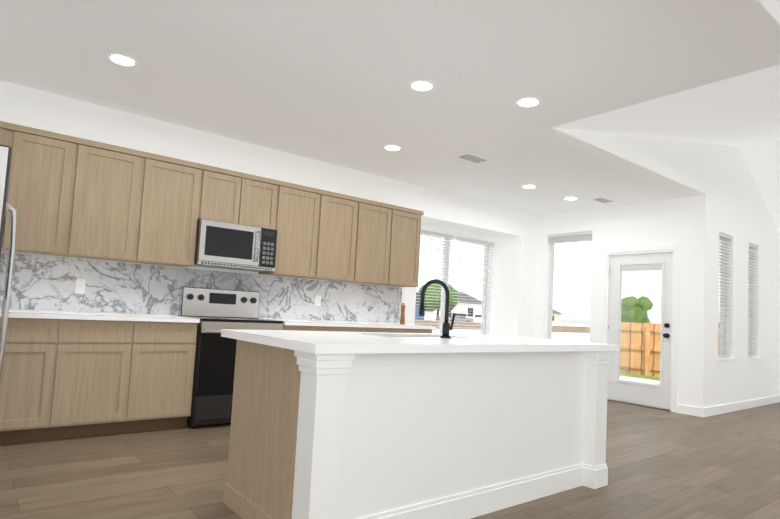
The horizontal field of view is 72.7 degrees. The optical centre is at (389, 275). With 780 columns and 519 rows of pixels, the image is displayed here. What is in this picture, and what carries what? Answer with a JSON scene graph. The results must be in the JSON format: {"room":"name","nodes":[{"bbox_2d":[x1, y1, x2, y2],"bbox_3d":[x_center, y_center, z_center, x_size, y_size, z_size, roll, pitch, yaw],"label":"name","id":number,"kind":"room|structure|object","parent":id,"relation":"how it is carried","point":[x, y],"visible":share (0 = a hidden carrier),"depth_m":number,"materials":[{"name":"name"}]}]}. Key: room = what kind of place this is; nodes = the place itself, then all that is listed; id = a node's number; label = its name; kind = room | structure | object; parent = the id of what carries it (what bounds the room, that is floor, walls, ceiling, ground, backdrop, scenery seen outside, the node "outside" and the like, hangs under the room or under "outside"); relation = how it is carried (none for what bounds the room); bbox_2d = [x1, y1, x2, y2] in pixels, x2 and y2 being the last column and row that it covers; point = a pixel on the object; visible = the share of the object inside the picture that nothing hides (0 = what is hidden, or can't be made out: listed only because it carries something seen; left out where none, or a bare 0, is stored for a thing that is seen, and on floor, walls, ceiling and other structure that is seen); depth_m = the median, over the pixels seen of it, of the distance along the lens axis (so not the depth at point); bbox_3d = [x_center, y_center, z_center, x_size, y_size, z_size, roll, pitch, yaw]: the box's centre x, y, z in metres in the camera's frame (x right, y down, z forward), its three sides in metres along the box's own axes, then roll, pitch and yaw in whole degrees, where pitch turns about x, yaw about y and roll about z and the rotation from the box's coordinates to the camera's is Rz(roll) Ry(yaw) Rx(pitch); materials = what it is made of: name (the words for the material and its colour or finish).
{"room":"kitchen","nodes":[
{"label":"kitchen","id":0,"kind":"room"},
{"bbox_2d":[0,80,537,337],"bbox_3d":[-0.939,0.075,6.186,8.050,2.700,0.650,6,-5,-38],"label":"wall","id":1,"kind":"structure","parent":0,"point":[511,234],"depth_m":5.98,"materials":[{"name":"paint"}]},
{"bbox_2d":[0,121,11,236],"bbox_3d":[-3.126,-0.684,3.829,0.538,0.923,0.326,6,-5,-38],"label":"upper cabinet","id":2,"kind":"object","parent":1,"relation":"attached to","point":[5,127],"depth_m":3.89,"materials":[{"name":"brown wood"}]},
{"bbox_2d":[1,123,91,256],"bbox_3d":[-2.723,-0.641,4.150,0.497,0.923,0.326,6,-5,-38],"label":"upper cabinet","id":3,"kind":"object","parent":1,"relation":"attached to","point":[71,196],"depth_m":4.04,"materials":[{"name":"brown wood"}]},
{"bbox_2d":[75,141,147,262],"bbox_3d":[-2.422,-0.609,4.389,0.565,0.923,0.326,6,-5,-38],"label":"upper cabinet","id":4,"kind":"object","parent":1,"relation":"attached to","point":[114,191],"depth_m":4.32,"materials":[{"name":"brown wood"}]},
{"bbox_2d":[132,153,211,266],"bbox_3d":[-1.983,-0.563,4.738,0.560,0.923,0.326,6,-5,-38],"label":"upper cabinet","id":5,"kind":"object","parent":1,"relation":"attached to","point":[176,191],"depth_m":4.61,"materials":[{"name":"brown wood"}]},
{"bbox_2d":[0,252,401,322],"bbox_3d":[-1.810,0.159,5.065,5.005,0.441,0.012,6,-5,-38],"label":"backsplash","id":6,"kind":"structure","parent":1,"relation":"attached to","point":[41,282],"depth_m":4.83,"materials":[{"name":"stone"}]},
{"bbox_2d":[75,279,85,292],"bbox_3d":[-2.590,0.084,4.433,0.070,0.115,0.006,6,-5,-38],"label":"electrical outlet","id":7,"kind":"object","parent":6,"relation":"attached to","point":[80,285],"visible":1,"depth_m":4.43,"materials":[{"name":"paint"}]},
{"bbox_2d":[315,295,320,305],"bbox_3d":[-0.797,0.274,5.860,0.070,0.115,0.006,6,-5,-38],"label":"electrical outlet","id":8,"kind":"object","parent":6,"relation":"attached to","point":[317,300],"visible":1,"depth_m":5.85,"materials":[{"name":"paint"}]},
{"bbox_2d":[208,166,247,224],"bbox_3d":[-1.636,-0.740,5.020,0.430,0.495,0.326,6,-5,-38],"label":"upper cabinet","id":9,"kind":"object","parent":1,"relation":"attached to","point":[228,199],"depth_m":4.93,"materials":[{"name":"brown wood"}]},
{"bbox_2d":[194,219,277,271],"bbox_3d":[-1.501,-0.276,5.050,0.743,0.404,0.429,6,-5,-38],"label":"over-the-range microwave","id":10,"kind":"object","parent":9,"relation":"attached to","point":[226,245],"visible":1,"depth_m":4.89,"materials":[{"name":"silver metal"}]},
{"bbox_2d":[248,174,279,229],"bbox_3d":[-1.385,-0.714,5.220,0.435,0.495,0.326,6,-5,-38],"label":"upper cabinet","id":11,"kind":"object","parent":1,"relation":"attached to","point":[263,193],"depth_m":5.14,"materials":[{"name":"brown wood"}]},
{"bbox_2d":[258,181,327,279],"bbox_3d":[-1.034,-0.462,5.494,0.615,0.923,0.326,6,-5,-38],"label":"upper cabinet","id":12,"kind":"object","parent":1,"relation":"attached to","point":[303,225],"depth_m":5.40,"materials":[{"name":"brown wood"}]},
{"bbox_2d":[324,191,363,282],"bbox_3d":[-0.657,-0.422,5.793,0.620,0.923,0.326,6,-5,-38],"label":"upper cabinet","id":13,"kind":"object","parent":1,"relation":"attached to","point":[344,239],"depth_m":5.73,"materials":[{"name":"brown wood"}]},
{"bbox_2d":[360,199,399,284],"bbox_3d":[-0.283,-0.382,6.091,0.610,0.923,0.326,6,-5,-38],"label":"upper cabinet","id":14,"kind":"object","parent":1,"relation":"attached to","point":[379,267],"depth_m":6.03,"materials":[{"name":"brown wood"}]},
{"bbox_2d":[384,206,423,286],"bbox_3d":[0.062,-0.346,6.366,0.535,0.923,0.326,6,-5,-38],"label":"upper cabinet","id":15,"kind":"object","parent":1,"relation":"attached to","point":[408,230],"depth_m":6.29,"materials":[{"name":"brown wood"}]},
{"bbox_2d":[416,233,488,334],"bbox_3d":[0.821,0.161,7.951,1.840,1.550,0.065,6,-5,-38],"label":"bay window","id":16,"kind":"structure","parent":1,"relation":"in","point":[441,320],"depth_m":8.04,"materials":[{"name":"plastic"}]},
{"bbox_2d":[415,229,453,323],"bbox_3d":[0.558,0.106,7.547,0.848,1.494,0.056,6,-5,-38],"label":"window blinds","id":17,"kind":"object","parent":16,"relation":"attached to","point":[440,235],"visible":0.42,"depth_m":7.58,"materials":[{"name":"white plastic"}]},
{"bbox_2d":[451,236,494,333],"bbox_3d":[1.276,0.182,8.118,0.848,1.494,0.056,6,-5,-38],"label":"window blinds","id":18,"kind":"object","parent":16,"relation":"attached to","point":[468,240],"visible":0.96,"depth_m":8.10,"materials":[{"name":"white plastic"}]},
{"bbox_2d":[0,401,779,518],"bbox_3d":[2.948,1.501,3.431,10.930,0.100,9.750,6,-5,-38],"label":"floor","id":19,"kind":"structure","parent":0,"point":[662,464],"depth_m":3.44,"materials":[{"name":"brown wood"}]},
{"bbox_2d":[0,144,16,377],"bbox_3d":[-2.440,0.225,2.591,0.913,1.765,0.910,6,-5,-38],"label":"refrigerator","id":20,"kind":"object","parent":19,"relation":"on","point":[5,154],"visible":1,"depth_m":2.77,"materials":[{"name":"metal"}]},
{"bbox_2d":[0,313,71,444],"bbox_3d":[-2.765,0.739,3.903,0.546,0.880,0.605,6,-5,-38],"label":"base cabinet","id":21,"kind":"object","parent":19,"relation":"on","point":[64,375],"depth_m":3.74,"materials":[{"name":"brown wood"}]},
{"bbox_2d":[60,313,143,438],"bbox_3d":[-2.406,0.777,4.189,0.626,0.880,0.605,6,-5,-38],"label":"base cabinet","id":22,"kind":"object","parent":19,"relation":"on","point":[102,391],"depth_m":4.01,"materials":[{"name":"brown wood"}]},
{"bbox_2d":[136,317,199,431],"bbox_3d":[-2.040,0.816,4.479,0.563,0.880,0.605,6,-5,-38],"label":"base cabinet","id":23,"kind":"object","parent":19,"relation":"on","point":[167,367],"depth_m":4.29,"materials":[{"name":"brown wood"}]},
{"bbox_2d":[178,287,283,428],"bbox_3d":[-1.475,0.716,4.865,0.762,1.190,0.712,6,-5,-38],"label":"range","id":24,"kind":"object","parent":19,"relation":"on","point":[215,311],"visible":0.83,"depth_m":4.55,"materials":[{"name":"metal"}]},
{"bbox_2d":[283,321,331,330],"bbox_3d":[-1.003,0.926,5.305,0.538,0.880,0.605,6,-5,-38],"label":"base cabinet","id":25,"kind":"object","parent":19,"relation":"on","point":[287,325],"depth_m":5.06,"materials":[{"name":"brown wood"}]},
{"bbox_2d":[308,321,371,331],"bbox_3d":[-0.651,0.963,5.585,0.616,0.880,0.605,6,-5,-38],"label":"base cabinet","id":26,"kind":"object","parent":19,"relation":"on","point":[343,328],"depth_m":5.39,"materials":[{"name":"brown wood"}]},
{"bbox_2d":[372,325,435,332],"bbox_3d":[-0.112,1.020,6.014,1.018,0.880,0.605,6,-5,-38],"label":"base cabinet","id":27,"kind":"object","parent":19,"relation":"on","point":[375,328],"depth_m":5.80,"materials":[{"name":"brown wood"}]},
{"bbox_2d":[400,303,405,323],"bbox_3d":[0.151,0.440,6.210,0.059,0.249,0.060,6,-5,-38],"label":"pepper mill","id":28,"kind":"object","parent":27,"relation":"on","point":[402,318],"visible":1,"depth_m":6.19,"materials":[{"name":"brown wood"}]},
{"bbox_2d":[221,333,616,518],"bbox_3d":[0.282,0.851,3.162,2.288,0.880,0.947,6,-5,-38],"label":"kitchen island","id":29,"kind":"object","parent":19,"relation":"on","point":[351,425],"depth_m":2.63,"materials":[{"name":"wood"}]},
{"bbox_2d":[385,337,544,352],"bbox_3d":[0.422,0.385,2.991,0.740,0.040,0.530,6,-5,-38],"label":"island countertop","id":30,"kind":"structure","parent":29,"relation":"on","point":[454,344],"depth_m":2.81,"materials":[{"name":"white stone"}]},
{"bbox_2d":[419,279,454,337],"bbox_3d":[0.290,0.196,3.233,0.130,0.352,0.210,6,-5,-38],"label":"faucet","id":31,"kind":"object","parent":30,"relation":"on","point":[446,328],"visible":1,"depth_m":3.18,"materials":[{"name":"black metal"}]},
{"bbox_2d":[0,0,779,215],"bbox_3d":[2.128,-1.412,2.529,8.050,0.100,9.250,6,-5,-38],"label":"ceiling","id":32,"kind":"structure","parent":0,"point":[327,81],"depth_m":3.63,"materials":[{"name":"paint"}]},
{"bbox_2d":[107,53,137,66],"bbox_3d":[-1.849,-1.492,3.662,0.190,0.008,0.190,6,-5,-38],"label":"recessed light","id":33,"kind":"object","parent":32,"relation":"in","point":[122,59],"visible":1,"depth_m":3.65,"materials":[{"name":"paint"}]},
{"bbox_2d":[383,145,401,150],"bbox_3d":[0.026,-1.283,5.307,0.190,0.008,0.190,6,-5,-38],"label":"recessed light","id":34,"kind":"object","parent":32,"relation":"in","point":[392,147],"visible":0.96,"depth_m":5.30,"materials":[{"name":"paint"}]},
{"bbox_2d":[409,80,434,91],"bbox_3d":[0.230,-1.372,3.822,0.190,0.008,0.190,6,-5,-38],"label":"recessed light","id":35,"kind":"object","parent":32,"relation":"in","point":[421,85],"visible":1,"depth_m":3.81,"materials":[{"name":"paint"}]},
{"bbox_2d":[455,153,489,163],"bbox_3d":[0.859,-1.224,5.510,0.340,0.010,0.180,6,-5,-38],"label":"ceiling vent","id":36,"kind":"object","parent":32,"relation":"in","point":[470,157],"visible":0.98,"depth_m":5.49,"materials":[{"name":"metal"}]},
{"bbox_2d":[515,97,540,106],"bbox_3d":[1.047,-1.316,4.012,0.190,0.008,0.190,6,-5,-38],"label":"recessed light","id":37,"kind":"object","parent":32,"relation":"in","point":[528,102],"visible":1,"depth_m":4.00,"materials":[{"name":"paint"}]},
{"bbox_2d":[521,184,536,188],"bbox_3d":[1.723,-1.109,6.568,0.190,0.008,0.190,6,-5,-38],"label":"recessed light","id":38,"kind":"object","parent":32,"relation":"in","point":[528,186],"visible":0.96,"depth_m":6.55,"materials":[{"name":"paint"}]},
{"bbox_2d":[563,197,577,199],"bbox_3d":[2.420,-1.038,7.085,0.190,0.008,0.190,6,-5,-38],"label":"recessed light","id":39,"kind":"object","parent":32,"relation":"in","point":[570,198],"visible":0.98,"depth_m":7.07,"materials":[{"name":"paint"}]},
{"bbox_2d":[591,197,615,202],"bbox_3d":[2.853,-1.014,7.084,0.340,0.010,0.180,6,-5,-38],"label":"ceiling vent","id":40,"kind":"object","parent":32,"relation":"in","point":[602,199],"visible":0.98,"depth_m":7.06,"materials":[{"name":"metal"}]},
{"bbox_2d":[534,196,692,405],"bbox_3d":[3.061,0.373,7.485,0.150,2.700,2.300,6,-5,-38],"label":"wall","id":41,"kind":"structure","parent":0,"point":[662,222],"depth_m":7.28,"materials":[{"name":"paint"}]},
{"bbox_2d":[547,242,591,341],"bbox_3d":[2.733,0.235,7.968,0.065,1.765,0.760,6,-5,-38],"label":"window","id":42,"kind":"structure","parent":41,"relation":"in","point":[551,295],"depth_m":8.19,"materials":[{"name":"plastic"}]},
{"bbox_2d":[548,231,592,243],"bbox_3d":[2.723,-0.577,7.980,0.056,0.139,0.748,6,-5,-38],"label":"window blinds","id":43,"kind":"object","parent":41,"relation":"attached to","point":[570,237],"visible":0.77,"depth_m":7.96,"materials":[{"name":"white plastic"}]},
{"bbox_2d":[607,252,672,408],"bbox_3d":[3.306,0.695,7.050,0.134,1.994,0.868,6,-5,-38],"label":"door","id":44,"kind":"structure","parent":41,"relation":"attached to","point":[646,394],"depth_m":7.04,"materials":[{"name":"paint"}]},
{"bbox_2d":[600,244,680,412],"bbox_3d":[3.344,0.660,7.077,0.166,2.105,1.050,6,-5,-38],"label":"trim","id":45,"kind":"structure","parent":41,"relation":"attached to","point":[608,253],"depth_m":6.81,"materials":[{"name":"paint"}]},
{"bbox_2d":[678,404,700,416],"bbox_3d":[3.649,1.637,6.445,0.014,0.105,0.270,6,-5,-38],"label":"baseboard","id":46,"kind":"structure","parent":41,"relation":"attached to","point":[683,409],"depth_m":6.44,"materials":[{"name":"paint"}]},
{"bbox_2d":[537,128,779,407],"bbox_3d":[3.720,-0.117,6.455,6.240,3.610,0.150,6,-5,-38],"label":"wall","id":47,"kind":"structure","parent":0,"point":[717,182],"depth_m":6.73,"materials":[{"name":"paint"}]},
{"bbox_2d":[718,240,726,357],"bbox_3d":[4.276,0.265,6.931,0.480,1.630,0.065,6,-5,-38],"label":"gable window","id":48,"kind":"structure","parent":47,"relation":"in","point":[722,339],"depth_m":7.04,"materials":[{"name":"plastic"}]},
{"bbox_2d":[718,232,731,356],"bbox_3d":[4.319,0.250,6.879,0.468,1.594,0.056,6,-5,-38],"label":"window blinds","id":49,"kind":"object","parent":48,"relation":"attached to","point":[724,237],"visible":0.67,"depth_m":6.90,"materials":[{"name":"white plastic"}]},
{"bbox_2d":[717,357,735,365],"bbox_3d":[4.285,1.103,6.809,0.540,0.095,0.115,6,-5,-38],"label":"trim","id":50,"kind":"structure","parent":47,"relation":"attached to","point":[725,361],"depth_m":6.76,"materials":[{"name":"paint"}]},
{"bbox_2d":[701,395,779,416],"bbox_3d":[4.851,1.752,7.207,2.854,0.105,0.014,6,-5,-38],"label":"baseboard","id":51,"kind":"structure","parent":47,"relation":"attached to","point":[709,411],"depth_m":7.01,"materials":[{"name":"paint"}]},
{"bbox_2d":[748,250,752,356],"bbox_3d":[5.063,0.353,7.558,0.420,1.620,0.065,6,-5,-38],"label":"window","id":52,"kind":"structure","parent":47,"relation":"in","point":[750,329],"depth_m":7.64,"materials":[{"name":"plastic"}]},
{"bbox_2d":[748,243,757,355],"bbox_3d":[5.106,0.338,7.506,0.408,1.584,0.056,6,-5,-38],"label":"window blinds","id":53,"kind":"object","parent":52,"relation":"attached to","point":[752,247],"visible":0.71,"depth_m":7.54,"materials":[{"name":"white plastic"}]},
{"bbox_2d":[747,357,761,364],"bbox_3d":[5.072,1.186,7.435,0.480,0.095,0.115,6,-5,-38],"label":"trim","id":54,"kind":"structure","parent":47,"relation":"attached to","point":[750,360],"depth_m":7.39,"materials":[{"name":"paint"}]},
{"bbox_2d":[552,64,779,233],"bbox_3d":[5.907,-1.431,3.882,6.240,1.206,6.650,6,-5,-38],"label":"ceiling","id":55,"kind":"structure","parent":0,"point":[742,112],"depth_m":4.79,"materials":[{"name":"paint"}]},
{"bbox_2d":[758,0,779,24],"bbox_3d":[1.851,-1.428,-0.489,3.570,0.300,4.580,6,-5,-38],"label":"ceiling","id":56,"kind":"structure","parent":0,"point":[772,7],"depth_m":2.19,"materials":[{"name":"paint"}]},
{"label":"outside","id":57,"kind":"structure","parent":0,"visible":0},
{"bbox_2d":[432,323,589,341],"bbox_3d":[12.864,9.406,111.969,280.000,0.050,240.000,6,-5,-38],"label":"ground","id":58,"kind":"structure","parent":57,"point":[584,337],"depth_m":41.75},
{"bbox_2d":[415,293,423,319],"bbox_3d":[-2.221,3.317,68.082,9.800,4.650,10.800,6,-5,-38],"label":"house","id":59,"kind":"structure","parent":58,"relation":"on","point":[417,313],"depth_m":66.17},
{"bbox_2d":[418,283,460,315],"bbox_3d":[5.837,3.205,62.857,4.960,5.026,5.600,6,-5,-38],"label":"tree","id":60,"kind":"object","parent":58,"relation":"on","point":[436,304],"depth_m":61.48,"materials":[{"name":"green plant"}]},
{"bbox_2d":[424,292,481,319],"bbox_3d":[6.664,4.530,77.704,10.800,4.450,10.800,6,-5,-38],"label":"house","id":61,"kind":"structure","parent":58,"relation":"on","point":[466,308],"depth_m":74.34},
{"bbox_2d":[435,312,472,321],"bbox_3d":[7.349,4.872,60.198,4.400,1.492,1.840,6,-5,-38],"label":"car","id":62,"kind":"object","parent":58,"relation":"on","point":[458,315],"depth_m":59.41,"materials":[{"name":"silver metal"}]},
{"bbox_2d":[473,314,480,321],"bbox_3d":[11.794,5.429,65.013,4.400,1.492,1.840,6,-5,-38],"label":"car","id":63,"kind":"object","parent":58,"relation":"on","point":[476,317],"depth_m":63.59,"materials":[{"name":"white metal"}]},
{"bbox_2d":[415,320,589,332],"bbox_3d":[-10.996,2.417,31.688,102.000,0.670,0.040,6,-5,-38],"label":"fence","id":64,"kind":"object","parent":58,"relation":"on","point":[569,330],"depth_m":46.29,"materials":[{"name":"brown wood"}]},
{"bbox_2d":[552,309,561,324],"bbox_3d":[38.564,10.595,143.975,12.800,4.550,10.800,6,-5,-38],"label":"house","id":65,"kind":"structure","parent":58,"relation":"on","point":[558,318],"depth_m":142.39,"materials":[{"name":"beige paint"}]},
{"bbox_2d":[621,296,652,322],"bbox_3d":[8.225,1.761,17.962,1.233,2.174,1.170,6,-5,-38],"label":"tree","id":66,"kind":"object","parent":58,"relation":"on","point":[641,315],"depth_m":17.63,"materials":[{"name":"green plant"}]},
{"bbox_2d":[620,372,659,380],"bbox_3d":[9.240,2.180,7.254,2.000,0.020,16.600,6,-5,-38],"label":"grass strip","id":67,"kind":"object","parent":58,"relation":"on","point":[643,376],"depth_m":12.25,"materials":[{"name":"green plant"}]},
{"bbox_2d":[620,322,719,376],"bbox_3d":[10.372,1.605,7.311,0.120,1.249,15.345,6,-5,-38],"label":"fence","id":68,"kind":"object","parent":67,"relation":"on","point":[641,350],"depth_m":12.75,"materials":[{"name":"brown wood"}]},
{"bbox_2d":[620,376,659,384],"bbox_3d":[3.711,1.994,9.595,3.750,0.120,4.850,6,-5,-38],"label":"patio slab","id":69,"kind":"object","parent":58,"relation":"on","point":[639,380],"depth_m":10.45,"materials":[{"name":"concrete"}]}
]}

